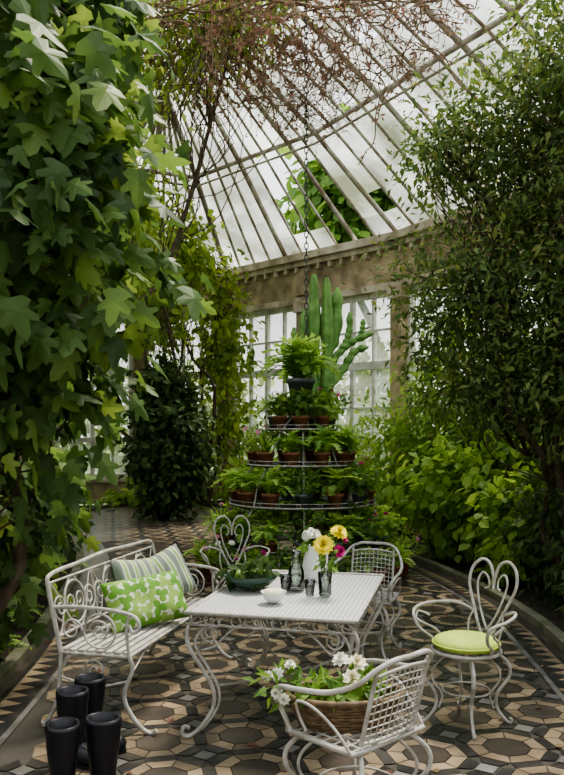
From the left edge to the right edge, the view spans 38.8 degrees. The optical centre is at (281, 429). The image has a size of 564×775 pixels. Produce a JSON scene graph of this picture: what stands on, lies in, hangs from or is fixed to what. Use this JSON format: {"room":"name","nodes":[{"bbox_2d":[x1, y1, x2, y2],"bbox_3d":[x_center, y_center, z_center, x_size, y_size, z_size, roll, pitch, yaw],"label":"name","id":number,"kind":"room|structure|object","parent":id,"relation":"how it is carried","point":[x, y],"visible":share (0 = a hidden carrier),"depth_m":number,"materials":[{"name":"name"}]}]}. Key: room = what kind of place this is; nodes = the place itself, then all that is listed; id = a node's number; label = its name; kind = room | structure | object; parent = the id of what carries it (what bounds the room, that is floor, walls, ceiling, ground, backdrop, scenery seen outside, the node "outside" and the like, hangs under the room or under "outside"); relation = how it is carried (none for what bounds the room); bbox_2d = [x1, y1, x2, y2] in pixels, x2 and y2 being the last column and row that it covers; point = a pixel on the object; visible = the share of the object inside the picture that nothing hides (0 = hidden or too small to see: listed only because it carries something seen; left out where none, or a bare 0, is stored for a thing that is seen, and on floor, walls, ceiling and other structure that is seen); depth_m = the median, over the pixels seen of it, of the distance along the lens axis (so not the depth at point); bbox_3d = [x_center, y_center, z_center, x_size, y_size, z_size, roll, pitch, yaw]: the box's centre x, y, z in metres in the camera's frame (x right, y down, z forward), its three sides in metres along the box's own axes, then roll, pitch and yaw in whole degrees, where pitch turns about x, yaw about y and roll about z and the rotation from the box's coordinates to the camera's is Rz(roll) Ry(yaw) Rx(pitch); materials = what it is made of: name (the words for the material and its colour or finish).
{"room":"greenhouse","nodes":[
{"label":"greenhouse","id":0,"kind":"room"},
{"bbox_2d":[76,272,226,503],"bbox_3d":[-3.498,-1.140,19.554,4.959,5.780,0.670,0,0,-25],"label":"wall","id":1,"kind":"structure","parent":0,"point":[101,487],"depth_m":19.32,"materials":[{"name":"stone"}]},
{"bbox_2d":[53,354,131,478],"bbox_3d":[-4.534,-0.875,19.102,1.919,4.090,0.140,0,0,-25],"label":"window","id":2,"kind":"structure","parent":1,"relation":"in","point":[91,440],"depth_m":19.08,"materials":[{"name":"paint"}]},
{"bbox_2d":[148,314,219,475],"bbox_3d":[-2.484,-0.875,20.052,1.919,4.090,0.140,0,0,-25],"label":"window","id":3,"kind":"structure","parent":1,"relation":"in","point":[200,409],"depth_m":20.20,"materials":[{"name":"paint"}]},
{"bbox_2d":[0,506,563,774],"bbox_3d":[-0.463,1.752,8.177,5.342,0.009,21.782,0,0,-6],"label":"floor","id":4,"kind":"structure","parent":0,"point":[166,682],"depth_m":5.34,"materials":[{"name":"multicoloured tile"}]},
{"bbox_2d":[45,717,80,774],"bbox_3d":[-0.986,1.556,3.658,0.160,0.388,0.319,0,0,-29],"label":"rubber boot","id":5,"kind":"object","parent":4,"relation":"on","point":[62,734],"visible":1,"depth_m":3.66,"materials":[{"name":"black rubber"}]},
{"bbox_2d":[56,685,89,770],"bbox_3d":[-1.034,1.556,4.174,0.319,0.388,0.160,0,0,21],"label":"rubber boot","id":6,"kind":"object","parent":4,"relation":"on","point":[71,700],"visible":0.39,"depth_m":4.14,"materials":[{"name":"black rubber"}]},
{"bbox_2d":[74,672,126,753],"bbox_3d":[-0.994,1.556,4.394,0.319,0.388,0.160,0,0,21],"label":"rubber boot","id":7,"kind":"object","parent":4,"relation":"on","point":[95,682],"visible":0.48,"depth_m":4.36,"materials":[{"name":"black rubber"}]},
{"bbox_2d":[84,711,121,774],"bbox_3d":[-0.783,1.556,3.778,0.319,0.388,0.160,0,0,18],"label":"rubber boot","id":8,"kind":"object","parent":4,"relation":"on","point":[102,728],"visible":1,"depth_m":3.74,"materials":[{"name":"black rubber"}]},
{"bbox_2d":[40,539,236,735],"bbox_3d":[-0.891,1.289,5.425,0.745,0.935,1.613,0,0,14],"label":"garden bench","id":9,"kind":"object","parent":4,"relation":"on","point":[102,641],"visible":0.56,"depth_m":4.84,"materials":[{"name":"white paint"}]},
{"bbox_2d":[110,558,155,581],"bbox_3d":[-1.019,1.090,5.640,0.208,0.396,0.479,0,0,28],"label":"cushion","id":10,"kind":"object","parent":9,"relation":"on","point":[120,569],"visible":0.39,"depth_m":5.57,"materials":[{"name":"fabric"}]},
{"bbox_2d":[100,570,188,633],"bbox_3d":[-0.900,1.130,5.300,0.578,0.333,0.240,0,0,-35],"label":"cushion","id":11,"kind":"object","parent":9,"relation":"on","point":[156,598],"visible":0.92,"depth_m":5.23,"materials":[{"name":"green fabric"}]},
{"bbox_2d":[149,543,197,594],"bbox_3d":[-0.869,1.090,5.919,0.228,0.448,0.534,0,0,42],"label":"cushion","id":12,"kind":"object","parent":9,"relation":"on","point":[171,558],"visible":0.41,"depth_m":5.95,"materials":[{"name":"fabric"}]},
{"bbox_2d":[182,536,217,569],"bbox_3d":[-0.980,1.533,9.898,0.489,0.434,0.528,0,0,0],"label":"potted fern","id":13,"kind":"object","parent":4,"relation":"on","point":[202,541],"visible":0.19,"depth_m":9.88,"materials":[{"name":"green plant"}]},
{"bbox_2d":[188,541,214,576],"bbox_3d":[-0.925,1.524,9.579,0.546,0.452,0.528,0,0,0],"label":"spider plant","id":14,"kind":"object","parent":4,"relation":"on","point":[202,570],"visible":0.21,"depth_m":9.52,"materials":[{"name":"green plant"}]},
{"bbox_2d":[193,535,234,581],"bbox_3d":[-0.797,1.475,9.247,0.517,0.550,0.609,0,0,0],"label":"geranium","id":15,"kind":"object","parent":4,"relation":"on","point":[208,574],"visible":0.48,"depth_m":9.22,"materials":[{"name":"plant"}]},
{"bbox_2d":[207,536,251,584],"bbox_3d":[-0.562,1.486,9.053,0.635,0.528,0.539,0,0,0],"label":"geranium","id":16,"kind":"object","parent":4,"relation":"on","point":[231,543],"visible":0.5,"depth_m":8.96,"materials":[{"name":"plant"}]},
{"bbox_2d":[199,515,269,628],"bbox_3d":[-0.439,1.279,7.307,0.639,0.948,0.535,0,0,-9],"label":"chair","id":17,"kind":"object","parent":4,"relation":"on","point":[244,549],"visible":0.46,"depth_m":7.47,"materials":[{"name":"white paint"}]},
{"bbox_2d":[230,543,265,568],"bbox_3d":[-0.346,1.495,8.838,0.500,0.510,0.387,0,0,-35],"label":"geranium","id":18,"kind":"object","parent":4,"relation":"on","point":[256,552],"visible":0.4,"depth_m":8.80,"materials":[{"name":"plant"}]},
{"bbox_2d":[0,501,563,686],"bbox_3d":[-0.478,1.730,8.207,5.518,0.100,21.870,0,0,-6],"label":"trim","id":19,"kind":"structure","parent":4,"relation":"on","point":[14,660],"depth_m":7.56,"materials":[{"name":"stone"}]},
{"bbox_2d":[0,500,563,662],"bbox_3d":[-0.650,1.785,8.700,13.700,0.001,23.400,0,0,0],"label":"planting bed","id":20,"kind":"object","parent":4,"relation":"on","point":[556,617],"visible":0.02,"depth_m":8.73,"materials":[{"name":"soil"}]},
{"bbox_2d":[0,476,94,660],"bbox_3d":[-2.991,0.933,7.718,2.205,1.892,9.138,0,0,-12],"label":"shrub","id":21,"kind":"object","parent":20,"relation":"on","point":[12,604],"visible":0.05,"depth_m":8.40,"materials":[{"name":"green plant"}]},
{"bbox_2d":[0,0,216,647],"bbox_3d":[-1.808,-0.854,5.260,2.261,5.281,4.596,0,0,-18],"label":"climbing ivy","id":22,"kind":"object","parent":20,"relation":"on","point":[67,67],"visible":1,"depth_m":3.97,"materials":[{"name":"green plant"}]},
{"bbox_2d":[108,351,223,521],"bbox_3d":[-2.233,0.175,15.671,2.125,3.393,2.112,0,0,-39],"label":"shrub","id":23,"kind":"object","parent":20,"relation":"on","point":[173,465],"visible":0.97,"depth_m":15.25,"materials":[{"name":"green plant"}]},
{"bbox_2d":[87,167,265,506],"bbox_3d":[-2.598,-1.729,16.398,4.182,7.130,6.958,0,0,43],"label":"climbing ivy","id":24,"kind":"object","parent":20,"relation":"on","point":[222,326],"visible":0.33,"depth_m":18.21,"materials":[{"name":"green plant"}]},
{"bbox_2d":[55,456,327,519],"bbox_3d":[-2.120,1.208,16.851,6.689,1.477,4.642,0,0,-4],"label":"hosta","id":25,"kind":"object","parent":20,"relation":"on","point":[110,494],"visible":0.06,"depth_m":17.88,"materials":[{"name":"green plant"}]},
{"bbox_2d":[48,0,351,450],"bbox_3d":[-2.068,-2.276,9.630,5.623,8.109,4.608,0,0,-18],"label":"tree","id":26,"kind":"object","parent":20,"relation":"on","point":[179,62],"visible":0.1,"depth_m":10.19,"materials":[{"name":"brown plant"}]},
{"bbox_2d":[0,496,513,655],"bbox_3d":[-0.692,1.640,10.730,6.180,0.264,17.310,0,0,-9],"label":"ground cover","id":27,"kind":"object","parent":20,"relation":"on","point":[502,582],"visible":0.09,"depth_m":8.98,"materials":[{"name":"green plant"}]},
{"bbox_2d":[294,297,529,539],"bbox_3d":[1.876,-0.141,13.907,2.451,4.088,4.944,0,0,-43],"label":"shrub","id":28,"kind":"object","parent":20,"relation":"on","point":[409,430],"visible":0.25,"depth_m":13.16,"materials":[{"name":"green plant"}]},
{"bbox_2d":[334,0,563,581],"bbox_3d":[2.238,-1.630,7.947,3.704,6.832,2.981,0,0,31],"label":"tree","id":29,"kind":"object","parent":20,"relation":"on","point":[502,396],"visible":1,"depth_m":7.67,"materials":[{"name":"green plant"}]},
{"bbox_2d":[374,429,562,588],"bbox_3d":[2.805,0.749,10.123,2.370,2.143,3.538,0,0,-24],"label":"hydrangea shrub","id":30,"kind":"object","parent":20,"relation":"on","point":[470,507],"visible":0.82,"depth_m":10.22,"materials":[{"name":"green plant"}]},
{"bbox_2d":[451,323,563,562],"bbox_3d":[3.795,-0.076,8.522,2.640,3.950,7.110,0,0,-5],"label":"clipped shrub","id":31,"kind":"object","parent":20,"relation":"on","point":[540,439],"visible":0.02,"depth_m":10.37,"materials":[{"name":"green plant"}]},
{"bbox_2d":[493,451,563,631],"bbox_3d":[2.800,0.979,5.671,1.946,1.739,6.920,0,0,7],"label":"shrub","id":32,"kind":"object","parent":20,"relation":"on","point":[557,584],"visible":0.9,"depth_m":8.00,"materials":[{"name":"green plant"}]},
{"bbox_2d":[266,546,299,569],"bbox_3d":[-0.012,1.510,8.725,0.399,0.480,0.466,0,0,-19],"label":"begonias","id":33,"kind":"object","parent":4,"relation":"on","point":[274,565],"visible":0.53,"depth_m":8.71,"materials":[{"name":"plant"}]},
{"bbox_2d":[180,569,387,749],"bbox_3d":[0.085,1.382,5.080,1.044,0.730,1.413,0,0,13],"label":"garden table","id":34,"kind":"object","parent":4,"relation":"on","point":[352,595],"visible":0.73,"depth_m":4.64,"materials":[{"name":"white paint"}]},
{"bbox_2d":[215,555,280,591],"bbox_3d":[-0.209,0.924,5.168,0.456,0.228,0.376,0,0,0],"label":"bowl","id":35,"kind":"object","parent":34,"relation":"on","point":[245,576],"visible":1,"depth_m":5.09,"materials":[{"name":"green ceramic"}]},
{"bbox_2d":[261,588,286,602],"bbox_3d":[-0.050,0.979,4.740,0.156,0.077,0.156,0,0,0],"label":"bowl","id":36,"kind":"object","parent":34,"relation":"on","point":[271,595],"visible":1,"depth_m":4.70,"materials":[{"name":"white ceramic"}]},
{"bbox_2d":[280,574,289,590],"bbox_3d":[0.020,0.967,5.070,0.068,0.100,0.067,0,0,0],"label":"drinking glass","id":37,"kind":"object","parent":34,"relation":"on","point":[284,578],"visible":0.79,"depth_m":5.05,"materials":[{"name":"clear glass"}]},
{"bbox_2d":[288,550,304,590],"bbox_3d":[0.090,0.894,5.100,0.116,0.245,0.115,0,0,0],"label":"glass carafe","id":38,"kind":"object","parent":34,"relation":"on","point":[301,586],"visible":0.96,"depth_m":5.08,"materials":[{"name":"glass"}]},
{"bbox_2d":[304,579,314,596],"bbox_3d":[0.170,0.967,4.900,0.068,0.100,0.067,0,0,0],"label":"drinking glass","id":39,"kind":"object","parent":34,"relation":"on","point":[309,583],"visible":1,"depth_m":4.88,"materials":[{"name":"clear glass"}]},
{"bbox_2d":[296,527,327,580],"bbox_3d":[0.211,0.838,5.428,0.226,0.358,0.177,0,0,8],"label":"pitcher","id":40,"kind":"object","parent":34,"relation":"on","point":[311,556],"visible":0.58,"depth_m":5.38,"materials":[{"name":"white ceramic"}]},
{"bbox_2d":[310,525,347,595],"bbox_3d":[0.282,0.801,4.942,0.226,0.432,0.236,0,0,22],"label":"vase","id":41,"kind":"object","parent":34,"relation":"on","point":[323,544],"visible":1,"depth_m":4.91,"materials":[{"name":"clear glass"}]},
{"bbox_2d":[213,401,391,560],"bbox_3d":[0.250,0.698,9.900,2.217,2.116,2.217,0,0,20],"label":"plant stand","id":42,"kind":"object","parent":4,"relation":"on","point":[258,503],"visible":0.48,"depth_m":9.47,"materials":[{"name":"grey metal"}]},
{"bbox_2d":[191,505,237,540],"bbox_3d":[-0.749,1.159,9.891,0.785,0.502,0.734,0,0,0],"label":"spider plant","id":43,"kind":"object","parent":42,"relation":"on","point":[221,512],"visible":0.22,"depth_m":9.97,"materials":[{"name":"green plant"}]},
{"bbox_2d":[202,509,240,548],"bbox_3d":[-0.693,1.171,9.528,0.501,0.479,0.535,0,0,0],"label":"potted fern","id":44,"kind":"object","parent":42,"relation":"on","point":[222,520],"visible":0.62,"depth_m":9.46,"materials":[{"name":"green plant"}]},
{"bbox_2d":[207,500,248,539],"bbox_3d":[-0.675,1.160,10.282,0.511,0.501,0.543,0,0,45],"label":"geranium","id":45,"kind":"object","parent":42,"relation":"on","point":[221,503],"visible":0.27,"depth_m":10.25,"materials":[{"name":"plant"}]},
{"bbox_2d":[211,467,259,502],"bbox_3d":[-0.559,0.669,9.830,0.548,0.442,0.447,0,0,23],"label":"potted fern","id":46,"kind":"object","parent":42,"relation":"on","point":[234,494],"visible":0.58,"depth_m":9.77,"materials":[{"name":"green plant"}]},
{"bbox_2d":[211,513,263,552],"bbox_3d":[-0.501,1.187,9.189,0.626,0.446,0.586,0,0,0],"label":"potted fern","id":47,"kind":"object","parent":42,"relation":"on","point":[242,521],"visible":0.66,"depth_m":9.16,"materials":[{"name":"green plant"}]},
{"bbox_2d":[228,469,264,505],"bbox_3d":[-0.394,0.679,9.458,0.472,0.421,0.501,0,0,0],"label":"potted fern","id":48,"kind":"object","parent":42,"relation":"on","point":[247,495],"visible":0.84,"depth_m":9.40,"materials":[{"name":"green plant"}]},
{"bbox_2d":[231,506,268,536],"bbox_3d":[-0.448,1.123,10.620,0.636,0.574,0.671,0,0,16],"label":"geranium","id":49,"kind":"object","parent":42,"relation":"on","point":[256,510],"visible":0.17,"depth_m":10.57,"materials":[{"name":"plant"}]},
{"bbox_2d":[234,420,279,463],"bbox_3d":[-0.311,0.146,9.842,0.494,0.548,0.554,0,0,33],"label":"geranium","id":50,"kind":"object","parent":42,"relation":"on","point":[252,455],"visible":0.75,"depth_m":9.79,"materials":[{"name":"plant"}]},
{"bbox_2d":[241,455,283,497],"bbox_3d":[-0.248,0.583,10.513,0.595,0.614,0.603,0,0,0],"label":"geranium","id":51,"kind":"object","parent":42,"relation":"on","point":[277,457],"visible":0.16,"depth_m":10.44,"materials":[{"name":"plant"}]},
{"bbox_2d":[243,423,282,451],"bbox_3d":[-0.249,0.158,10.238,0.536,0.523,0.532,0,0,-14],"label":"geranium","id":52,"kind":"object","parent":42,"relation":"on","point":[257,425],"visible":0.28,"depth_m":10.17,"materials":[{"name":"plant"}]},
{"bbox_2d":[248,431,278,464],"bbox_3d":[-0.206,0.208,9.524,0.528,0.424,0.584,0,0,0],"label":"spider plant","id":53,"kind":"object","parent":42,"relation":"on","point":[265,455],"visible":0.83,"depth_m":9.46,"materials":[{"name":"green plant"}]},
{"bbox_2d":[243,501,289,527],"bbox_3d":[-0.127,1.133,10.847,0.627,0.553,0.611,0,0,43],"label":"geranium","id":54,"kind":"object","parent":42,"relation":"on","point":[277,515],"visible":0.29,"depth_m":10.69,"materials":[{"name":"plant"}]},
{"bbox_2d":[243,464,294,507],"bbox_3d":[-0.148,0.642,9.168,0.571,0.495,0.646,0,0,-21],"label":"potted fern","id":55,"kind":"object","parent":42,"relation":"on","point":[270,483],"visible":1,"depth_m":9.14,"materials":[{"name":"green plant"}]},
{"bbox_2d":[246,519,292,555],"bbox_3d":[-0.144,1.200,8.953,0.476,0.421,0.527,0,0,-31],"label":"potted fern","id":56,"kind":"object","parent":42,"relation":"on","point":[270,532],"visible":0.98,"depth_m":8.91,"materials":[{"name":"green plant"}]},
{"bbox_2d":[254,390,293,427],"bbox_3d":[-0.061,-0.245,9.741,0.559,0.470,0.585,0,0,0],"label":"potted fern","id":57,"kind":"object","parent":42,"relation":"on","point":[279,418],"visible":0.88,"depth_m":9.65,"materials":[{"name":"green plant"}]},
{"bbox_2d":[257,391,293,427],"bbox_3d":[-0.046,-0.257,9.990,0.526,0.493,0.478,0,0,8],"label":"potted shrub","id":58,"kind":"object","parent":42,"relation":"on","point":[269,417],"visible":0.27,"depth_m":9.93,"materials":[{"name":"green plant"}]},
{"bbox_2d":[266,424,299,461],"bbox_3d":[0.019,0.150,10.453,0.536,0.540,0.662,0,0,0],"label":"geranium","id":59,"kind":"object","parent":42,"relation":"on","point":[281,458],"visible":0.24,"depth_m":10.36,"materials":[{"name":"plant"}]},
{"bbox_2d":[268,430,308,464],"bbox_3d":[0.091,0.205,9.365,0.504,0.430,0.554,0,0,0],"label":"potted fern","id":60,"kind":"object","parent":42,"relation":"on","point":[290,455],"visible":0.97,"depth_m":9.28,"materials":[{"name":"green plant"}]},
{"bbox_2d":[275,468,311,496],"bbox_3d":[0.091,0.627,10.703,0.541,0.526,0.598,0,0,33],"label":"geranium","id":61,"kind":"object","parent":42,"relation":"on","point":[281,469],"visible":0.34,"depth_m":10.64,"materials":[{"name":"plant"}]},
{"bbox_2d":[278,493,323,533],"bbox_3d":[0.245,1.115,10.899,0.698,0.590,0.613,0,0,31],"label":"begonias","id":62,"kind":"object","parent":42,"relation":"on","point":[290,513],"visible":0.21,"depth_m":10.86,"materials":[{"name":"plant"}]},
{"bbox_2d":[276,508,328,556],"bbox_3d":[0.227,1.135,8.877,0.629,0.551,0.601,0,0,0],"label":"potted shrub","id":63,"kind":"object","parent":42,"relation":"on","point":[299,542],"visible":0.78,"depth_m":8.88,"materials":[{"name":"green plant"}]},
{"bbox_2d":[277,386,328,427],"bbox_3d":[0.220,-0.263,9.574,0.482,0.506,0.573,0,0,-28],"label":"begonias","id":64,"kind":"object","parent":42,"relation":"on","point":[299,396],"visible":0.98,"depth_m":9.50,"materials":[{"name":"plant"}]},
{"bbox_2d":[283,466,324,507],"bbox_3d":[0.258,0.649,9.074,0.419,0.481,0.664,0,0,-24],"label":"potted shrub","id":65,"kind":"object","parent":42,"relation":"on","point":[300,498],"visible":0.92,"depth_m":9.03,"materials":[{"name":"green plant"}]},
{"bbox_2d":[281,457,331,496],"bbox_3d":[0.419,0.586,10.667,0.823,0.607,0.672,0,0,31],"label":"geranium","id":66,"kind":"object","parent":42,"relation":"on","point":[311,470],"visible":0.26,"depth_m":10.58,"materials":[{"name":"plant"}]},
{"bbox_2d":[297,423,330,461],"bbox_3d":[0.361,0.131,10.436,0.607,0.578,0.563,0,0,0],"label":"begonias","id":67,"kind":"object","parent":42,"relation":"on","point":[309,455],"visible":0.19,"depth_m":10.39,"materials":[{"name":"plant"}]},
{"bbox_2d":[295,422,344,464],"bbox_3d":[0.444,0.163,9.362,0.616,0.514,0.759,0,0,13],"label":"potted fern","id":68,"kind":"object","parent":42,"relation":"on","point":[323,440],"visible":0.98,"depth_m":9.29,"materials":[{"name":"green plant"}]},
{"bbox_2d":[303,387,343,427],"bbox_3d":[0.491,-0.270,9.686,0.515,0.519,0.586,0,0,0],"label":"geranium","id":69,"kind":"object","parent":42,"relation":"on","point":[324,420],"visible":0.84,"depth_m":9.61,"materials":[{"name":"plant"}]},
{"bbox_2d":[307,502,348,533],"bbox_3d":[0.630,1.169,10.832,0.629,0.483,0.594,0,0,-43],"label":"potted fern","id":70,"kind":"object","parent":42,"relation":"on","point":[335,511],"visible":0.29,"depth_m":10.76,"materials":[{"name":"green plant"}]},
{"bbox_2d":[311,466,361,507],"bbox_3d":[0.593,0.649,9.195,0.584,0.482,0.566,0,0,-41],"label":"potted fern","id":71,"kind":"object","parent":42,"relation":"on","point":[336,480],"visible":0.98,"depth_m":9.13,"materials":[{"name":"green plant"}]},
{"bbox_2d":[314,459,359,497],"bbox_3d":[0.810,0.594,10.459,0.581,0.593,0.715,0,0,-39],"label":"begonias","id":72,"kind":"object","parent":42,"relation":"on","point":[346,493],"visible":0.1,"depth_m":10.41,"materials":[{"name":"plant"}]},
{"bbox_2d":[318,379,357,427],"bbox_3d":[0.657,-0.321,9.970,0.578,0.622,0.635,0,0,-42],"label":"geranium","id":73,"kind":"object","parent":42,"relation":"on","point":[344,399],"visible":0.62,"depth_m":9.89,"materials":[{"name":"green plant"}]},
{"bbox_2d":[311,510,367,555],"bbox_3d":[0.632,1.156,8.987,0.572,0.509,0.693,0,0,-29],"label":"potted fern","id":74,"kind":"object","parent":42,"relation":"on","point":[339,520],"visible":0.57,"depth_m":8.95,"materials":[{"name":"green plant"}]},
{"bbox_2d":[329,424,371,464],"bbox_3d":[0.777,0.170,9.649,0.667,0.500,0.571,0,0,45],"label":"potted fern","id":75,"kind":"object","parent":42,"relation":"on","point":[348,437],"visible":0.86,"depth_m":9.53,"materials":[{"name":"green plant"}]},
{"bbox_2d":[333,425,370,463],"bbox_3d":[0.828,0.175,9.944,0.590,0.490,0.474,0,0,0],"label":"potted shrub","id":76,"kind":"object","parent":42,"relation":"on","point":[354,445],"visible":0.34,"depth_m":9.90,"materials":[{"name":"green plant"}]},
{"bbox_2d":[336,462,381,505],"bbox_3d":[0.883,0.622,9.447,0.588,0.536,0.553,0,0,0],"label":"begonias","id":77,"kind":"object","parent":42,"relation":"on","point":[359,495],"visible":0.88,"depth_m":9.36,"materials":[{"name":"green plant"}]},
{"bbox_2d":[342,498,392,551],"bbox_3d":[0.909,1.092,9.181,0.693,0.635,0.538,0,0,41],"label":"begonias","id":78,"kind":"object","parent":42,"relation":"on","point":[369,526],"visible":0.69,"depth_m":9.11,"materials":[{"name":"green plant"}]},
{"bbox_2d":[344,454,393,502],"bbox_3d":[0.987,0.593,9.779,0.648,0.594,0.706,0,0,38],"label":"geranium","id":79,"kind":"object","parent":42,"relation":"on","point":[370,495],"visible":0.38,"depth_m":9.74,"materials":[{"name":"plant"}]},
{"bbox_2d":[362,506,407,548],"bbox_3d":[1.202,1.156,9.489,0.515,0.508,0.550,0,0,39],"label":"geranium","id":80,"kind":"object","parent":42,"relation":"on","point":[393,523],"visible":0.71,"depth_m":9.42,"materials":[{"name":"green plant"}]},
{"bbox_2d":[42,513,563,773],"bbox_3d":[-0.066,1.739,10.030,4.468,0.070,13.738,0,0,0],"label":"fallen leaves","id":81,"kind":"object","parent":4,"relation":"on","point":[169,719],"visible":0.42,"depth_m":5.40,"materials":[{"name":"brown plant"}]},
{"bbox_2d":[280,551,325,570],"bbox_3d":[0.250,1.504,8.683,0.610,0.492,0.513,0,0,-43],"label":"potted fern","id":82,"kind":"object","parent":4,"relation":"on","point":[302,554],"visible":0.15,"depth_m":8.66,"materials":[{"name":"green plant"}]},
{"bbox_2d":[291,274,373,540],"bbox_3d":[0.712,-0.226,11.300,1.170,3.952,0.540,0,0,0],"label":"columnar cactus","id":83,"kind":"object","parent":4,"relation":"on","point":[327,323],"visible":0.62,"depth_m":11.25,"materials":[{"name":"plant"}]},
{"bbox_2d":[322,547,354,572],"bbox_3d":[0.575,1.516,8.716,0.482,0.468,0.375,0,0,44],"label":"potted shrub","id":84,"kind":"object","parent":4,"relation":"on","point":[331,554],"visible":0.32,"depth_m":8.67,"materials":[{"name":"green plant"}]},
{"bbox_2d":[275,648,433,774],"bbox_3d":[0.344,1.335,3.485,0.605,0.838,0.564,0,0,-43],"label":"armchair","id":85,"kind":"object","parent":4,"relation":"on","point":[412,727],"visible":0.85,"depth_m":3.37,"materials":[{"name":"white paint"}]},
{"bbox_2d":[241,652,404,733],"bbox_3d":[0.179,1.159,3.576,0.734,0.317,0.397,0,0,-6],"label":"flower basket","id":86,"kind":"object","parent":85,"relation":"on","point":[346,712],"visible":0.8,"depth_m":3.48,"materials":[{"name":"wicker"}]},
{"bbox_2d":[336,546,376,572],"bbox_3d":[0.843,1.506,8.872,0.462,0.488,0.577,0,0,11],"label":"potted fern","id":87,"kind":"object","parent":4,"relation":"on","point":[355,552],"visible":0.49,"depth_m":8.82,"materials":[{"name":"green plant"}]},
{"bbox_2d":[323,541,402,659],"bbox_3d":[0.667,1.335,6.319,0.605,0.838,0.564,0,0,20],"label":"armchair","id":88,"kind":"object","parent":4,"relation":"on","point":[390,598],"visible":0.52,"depth_m":6.41,"materials":[{"name":"white paint"}]},
{"bbox_2d":[370,547,399,585],"bbox_3d":[1.106,1.536,9.052,0.401,0.429,0.396,0,0,-14],"label":"potted fern","id":89,"kind":"object","parent":4,"relation":"on","point":[379,552],"visible":0.59,"depth_m":8.99,"materials":[{"name":"green plant"}]},
{"bbox_2d":[384,544,414,581],"bbox_3d":[1.316,1.539,9.319,0.438,0.421,0.482,0,0,0],"label":"potted fern","id":90,"kind":"object","parent":4,"relation":"on","point":[396,568],"visible":0.41,"depth_m":9.24,"materials":[{"name":"green plant"}]},
{"bbox_2d":[386,527,424,559],"bbox_3d":[1.455,1.477,9.839,0.665,0.546,0.643,0,0,0],"label":"geranium","id":91,"kind":"object","parent":4,"relation":"on","point":[407,528],"visible":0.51,"depth_m":9.87,"materials":[{"name":"plant"}]},
{"bbox_2d":[390,536,421,576],"bbox_3d":[1.461,1.501,9.619,0.590,0.498,0.677,0,0,-27],"label":"spider plant","id":92,"kind":"object","parent":4,"relation":"on","point":[405,570],"visible":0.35,"depth_m":9.54,"materials":[{"name":"green plant"}]},
{"bbox_2d":[412,557,518,739],"bbox_3d":[1.143,1.279,4.819,0.535,0.948,0.639,0,0,-42],"label":"chair","id":93,"kind":"object","parent":4,"relation":"on","point":[468,642],"visible":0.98,"depth_m":4.78,"materials":[{"name":"white paint"}]},
{"bbox_2d":[225,232,416,499],"bbox_3d":[0.583,-1.140,18.479,0.670,5.780,5.957,0,0,-44],"label":"wall","id":94,"kind":"structure","parent":0,"point":[275,283],"depth_m":17.91,"materials":[{"name":"stone"}]},
{"bbox_2d":[234,306,294,479],"bbox_3d":[-0.348,-0.875,19.496,0.140,4.090,2.419,0,0,-44],"label":"window","id":95,"kind":"structure","parent":94,"relation":"in","point":[267,313],"depth_m":19.47,"materials":[{"name":"paint"}]},
{"bbox_2d":[320,291,389,458],"bbox_3d":[1.552,-0.875,17.496,0.140,4.090,2.419,0,0,-44],"label":"window","id":96,"kind":"structure","parent":94,"relation":"in","point":[373,365],"depth_m":17.16,"materials":[{"name":"paint"}]},
{"bbox_2d":[125,0,560,269],"bbox_3d":[-0.650,-5.912,8.654,13.677,3.876,23.437,0,0,0],"label":"ceiling","id":97,"kind":"structure","parent":0,"point":[253,220],"depth_m":15.16,"materials":[{"name":"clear glass"}]},
{"bbox_2d":[294,1,318,380],"bbox_3d":[0.300,-4.125,9.850,0.251,7.033,0.252,0,0,22],"label":"hanging chain","id":98,"kind":"object","parent":97,"relation":"hanging from","point":[306,26],"visible":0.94,"depth_m":9.85,"materials":[{"name":"grey metal"}]},
{"bbox_2d":[256,333,343,393],"bbox_3d":[0.229,-0.773,9.888,1.113,0.826,0.998,0,0,0],"label":"potted fern","id":99,"kind":"object","parent":98,"relation":"hanging from","point":[297,353],"visible":0.99,"depth_m":9.74,"materials":[{"name":"green plant"}]},
{"bbox_2d":[127,0,499,164],"bbox_3d":[-0.283,-4.848,9.939,5.854,2.930,3.880,0,0,-5],"label":"branches","id":100,"kind":"object","parent":97,"relation":"attached to","point":[325,77],"visible":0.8,"depth_m":9.84,"materials":[{"name":"brown plant"}]},
{"bbox_2d":[389,183,562,510],"bbox_3d":[3.900,-1.140,14.007,0.670,5.780,6.084,0,0,-30],"label":"wall","id":101,"kind":"structure","parent":0,"point":[401,235],"depth_m":15.79,"materials":[{"name":"stone"}]},
{"bbox_2d":[407,277,476,470],"bbox_3d":[3.222,-0.875,15.245,0.140,4.090,2.482,0,0,-30],"label":"window","id":102,"kind":"structure","parent":101,"relation":"in","point":[409,319],"depth_m":16.23,"materials":[{"name":"glass"}]},
{"label":"outside","id":103,"kind":"structure","parent":0,"visible":0},
{"bbox_2d":[58,448,461,505],"bbox_3d":[0.000,1.810,20.000,120.000,0.001,120.000,0,0,0],"label":"ground","id":104,"kind":"structure","parent":103,"point":[120,453],"depth_m":41.97,"materials":[{"name":"green plant"}]},
{"bbox_2d":[55,332,552,473],"bbox_3d":[-0.845,-0.800,24.418,23.168,5.842,9.471,0,0,21],"label":"tree","id":105,"kind":"object","parent":104,"relation":"on","point":[364,380],"visible":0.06,"depth_m":24.21,"materials":[{"name":"green plant"}]},
{"bbox_2d":[256,102,395,456],"bbox_3d":[2.526,-4.054,23.648,6.374,11.783,5.208,0,0,10],"label":"tree","id":106,"kind":"object","parent":104,"relation":"on","point":[382,200],"visible":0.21,"depth_m":22.71,"materials":[{"name":"green plant"}]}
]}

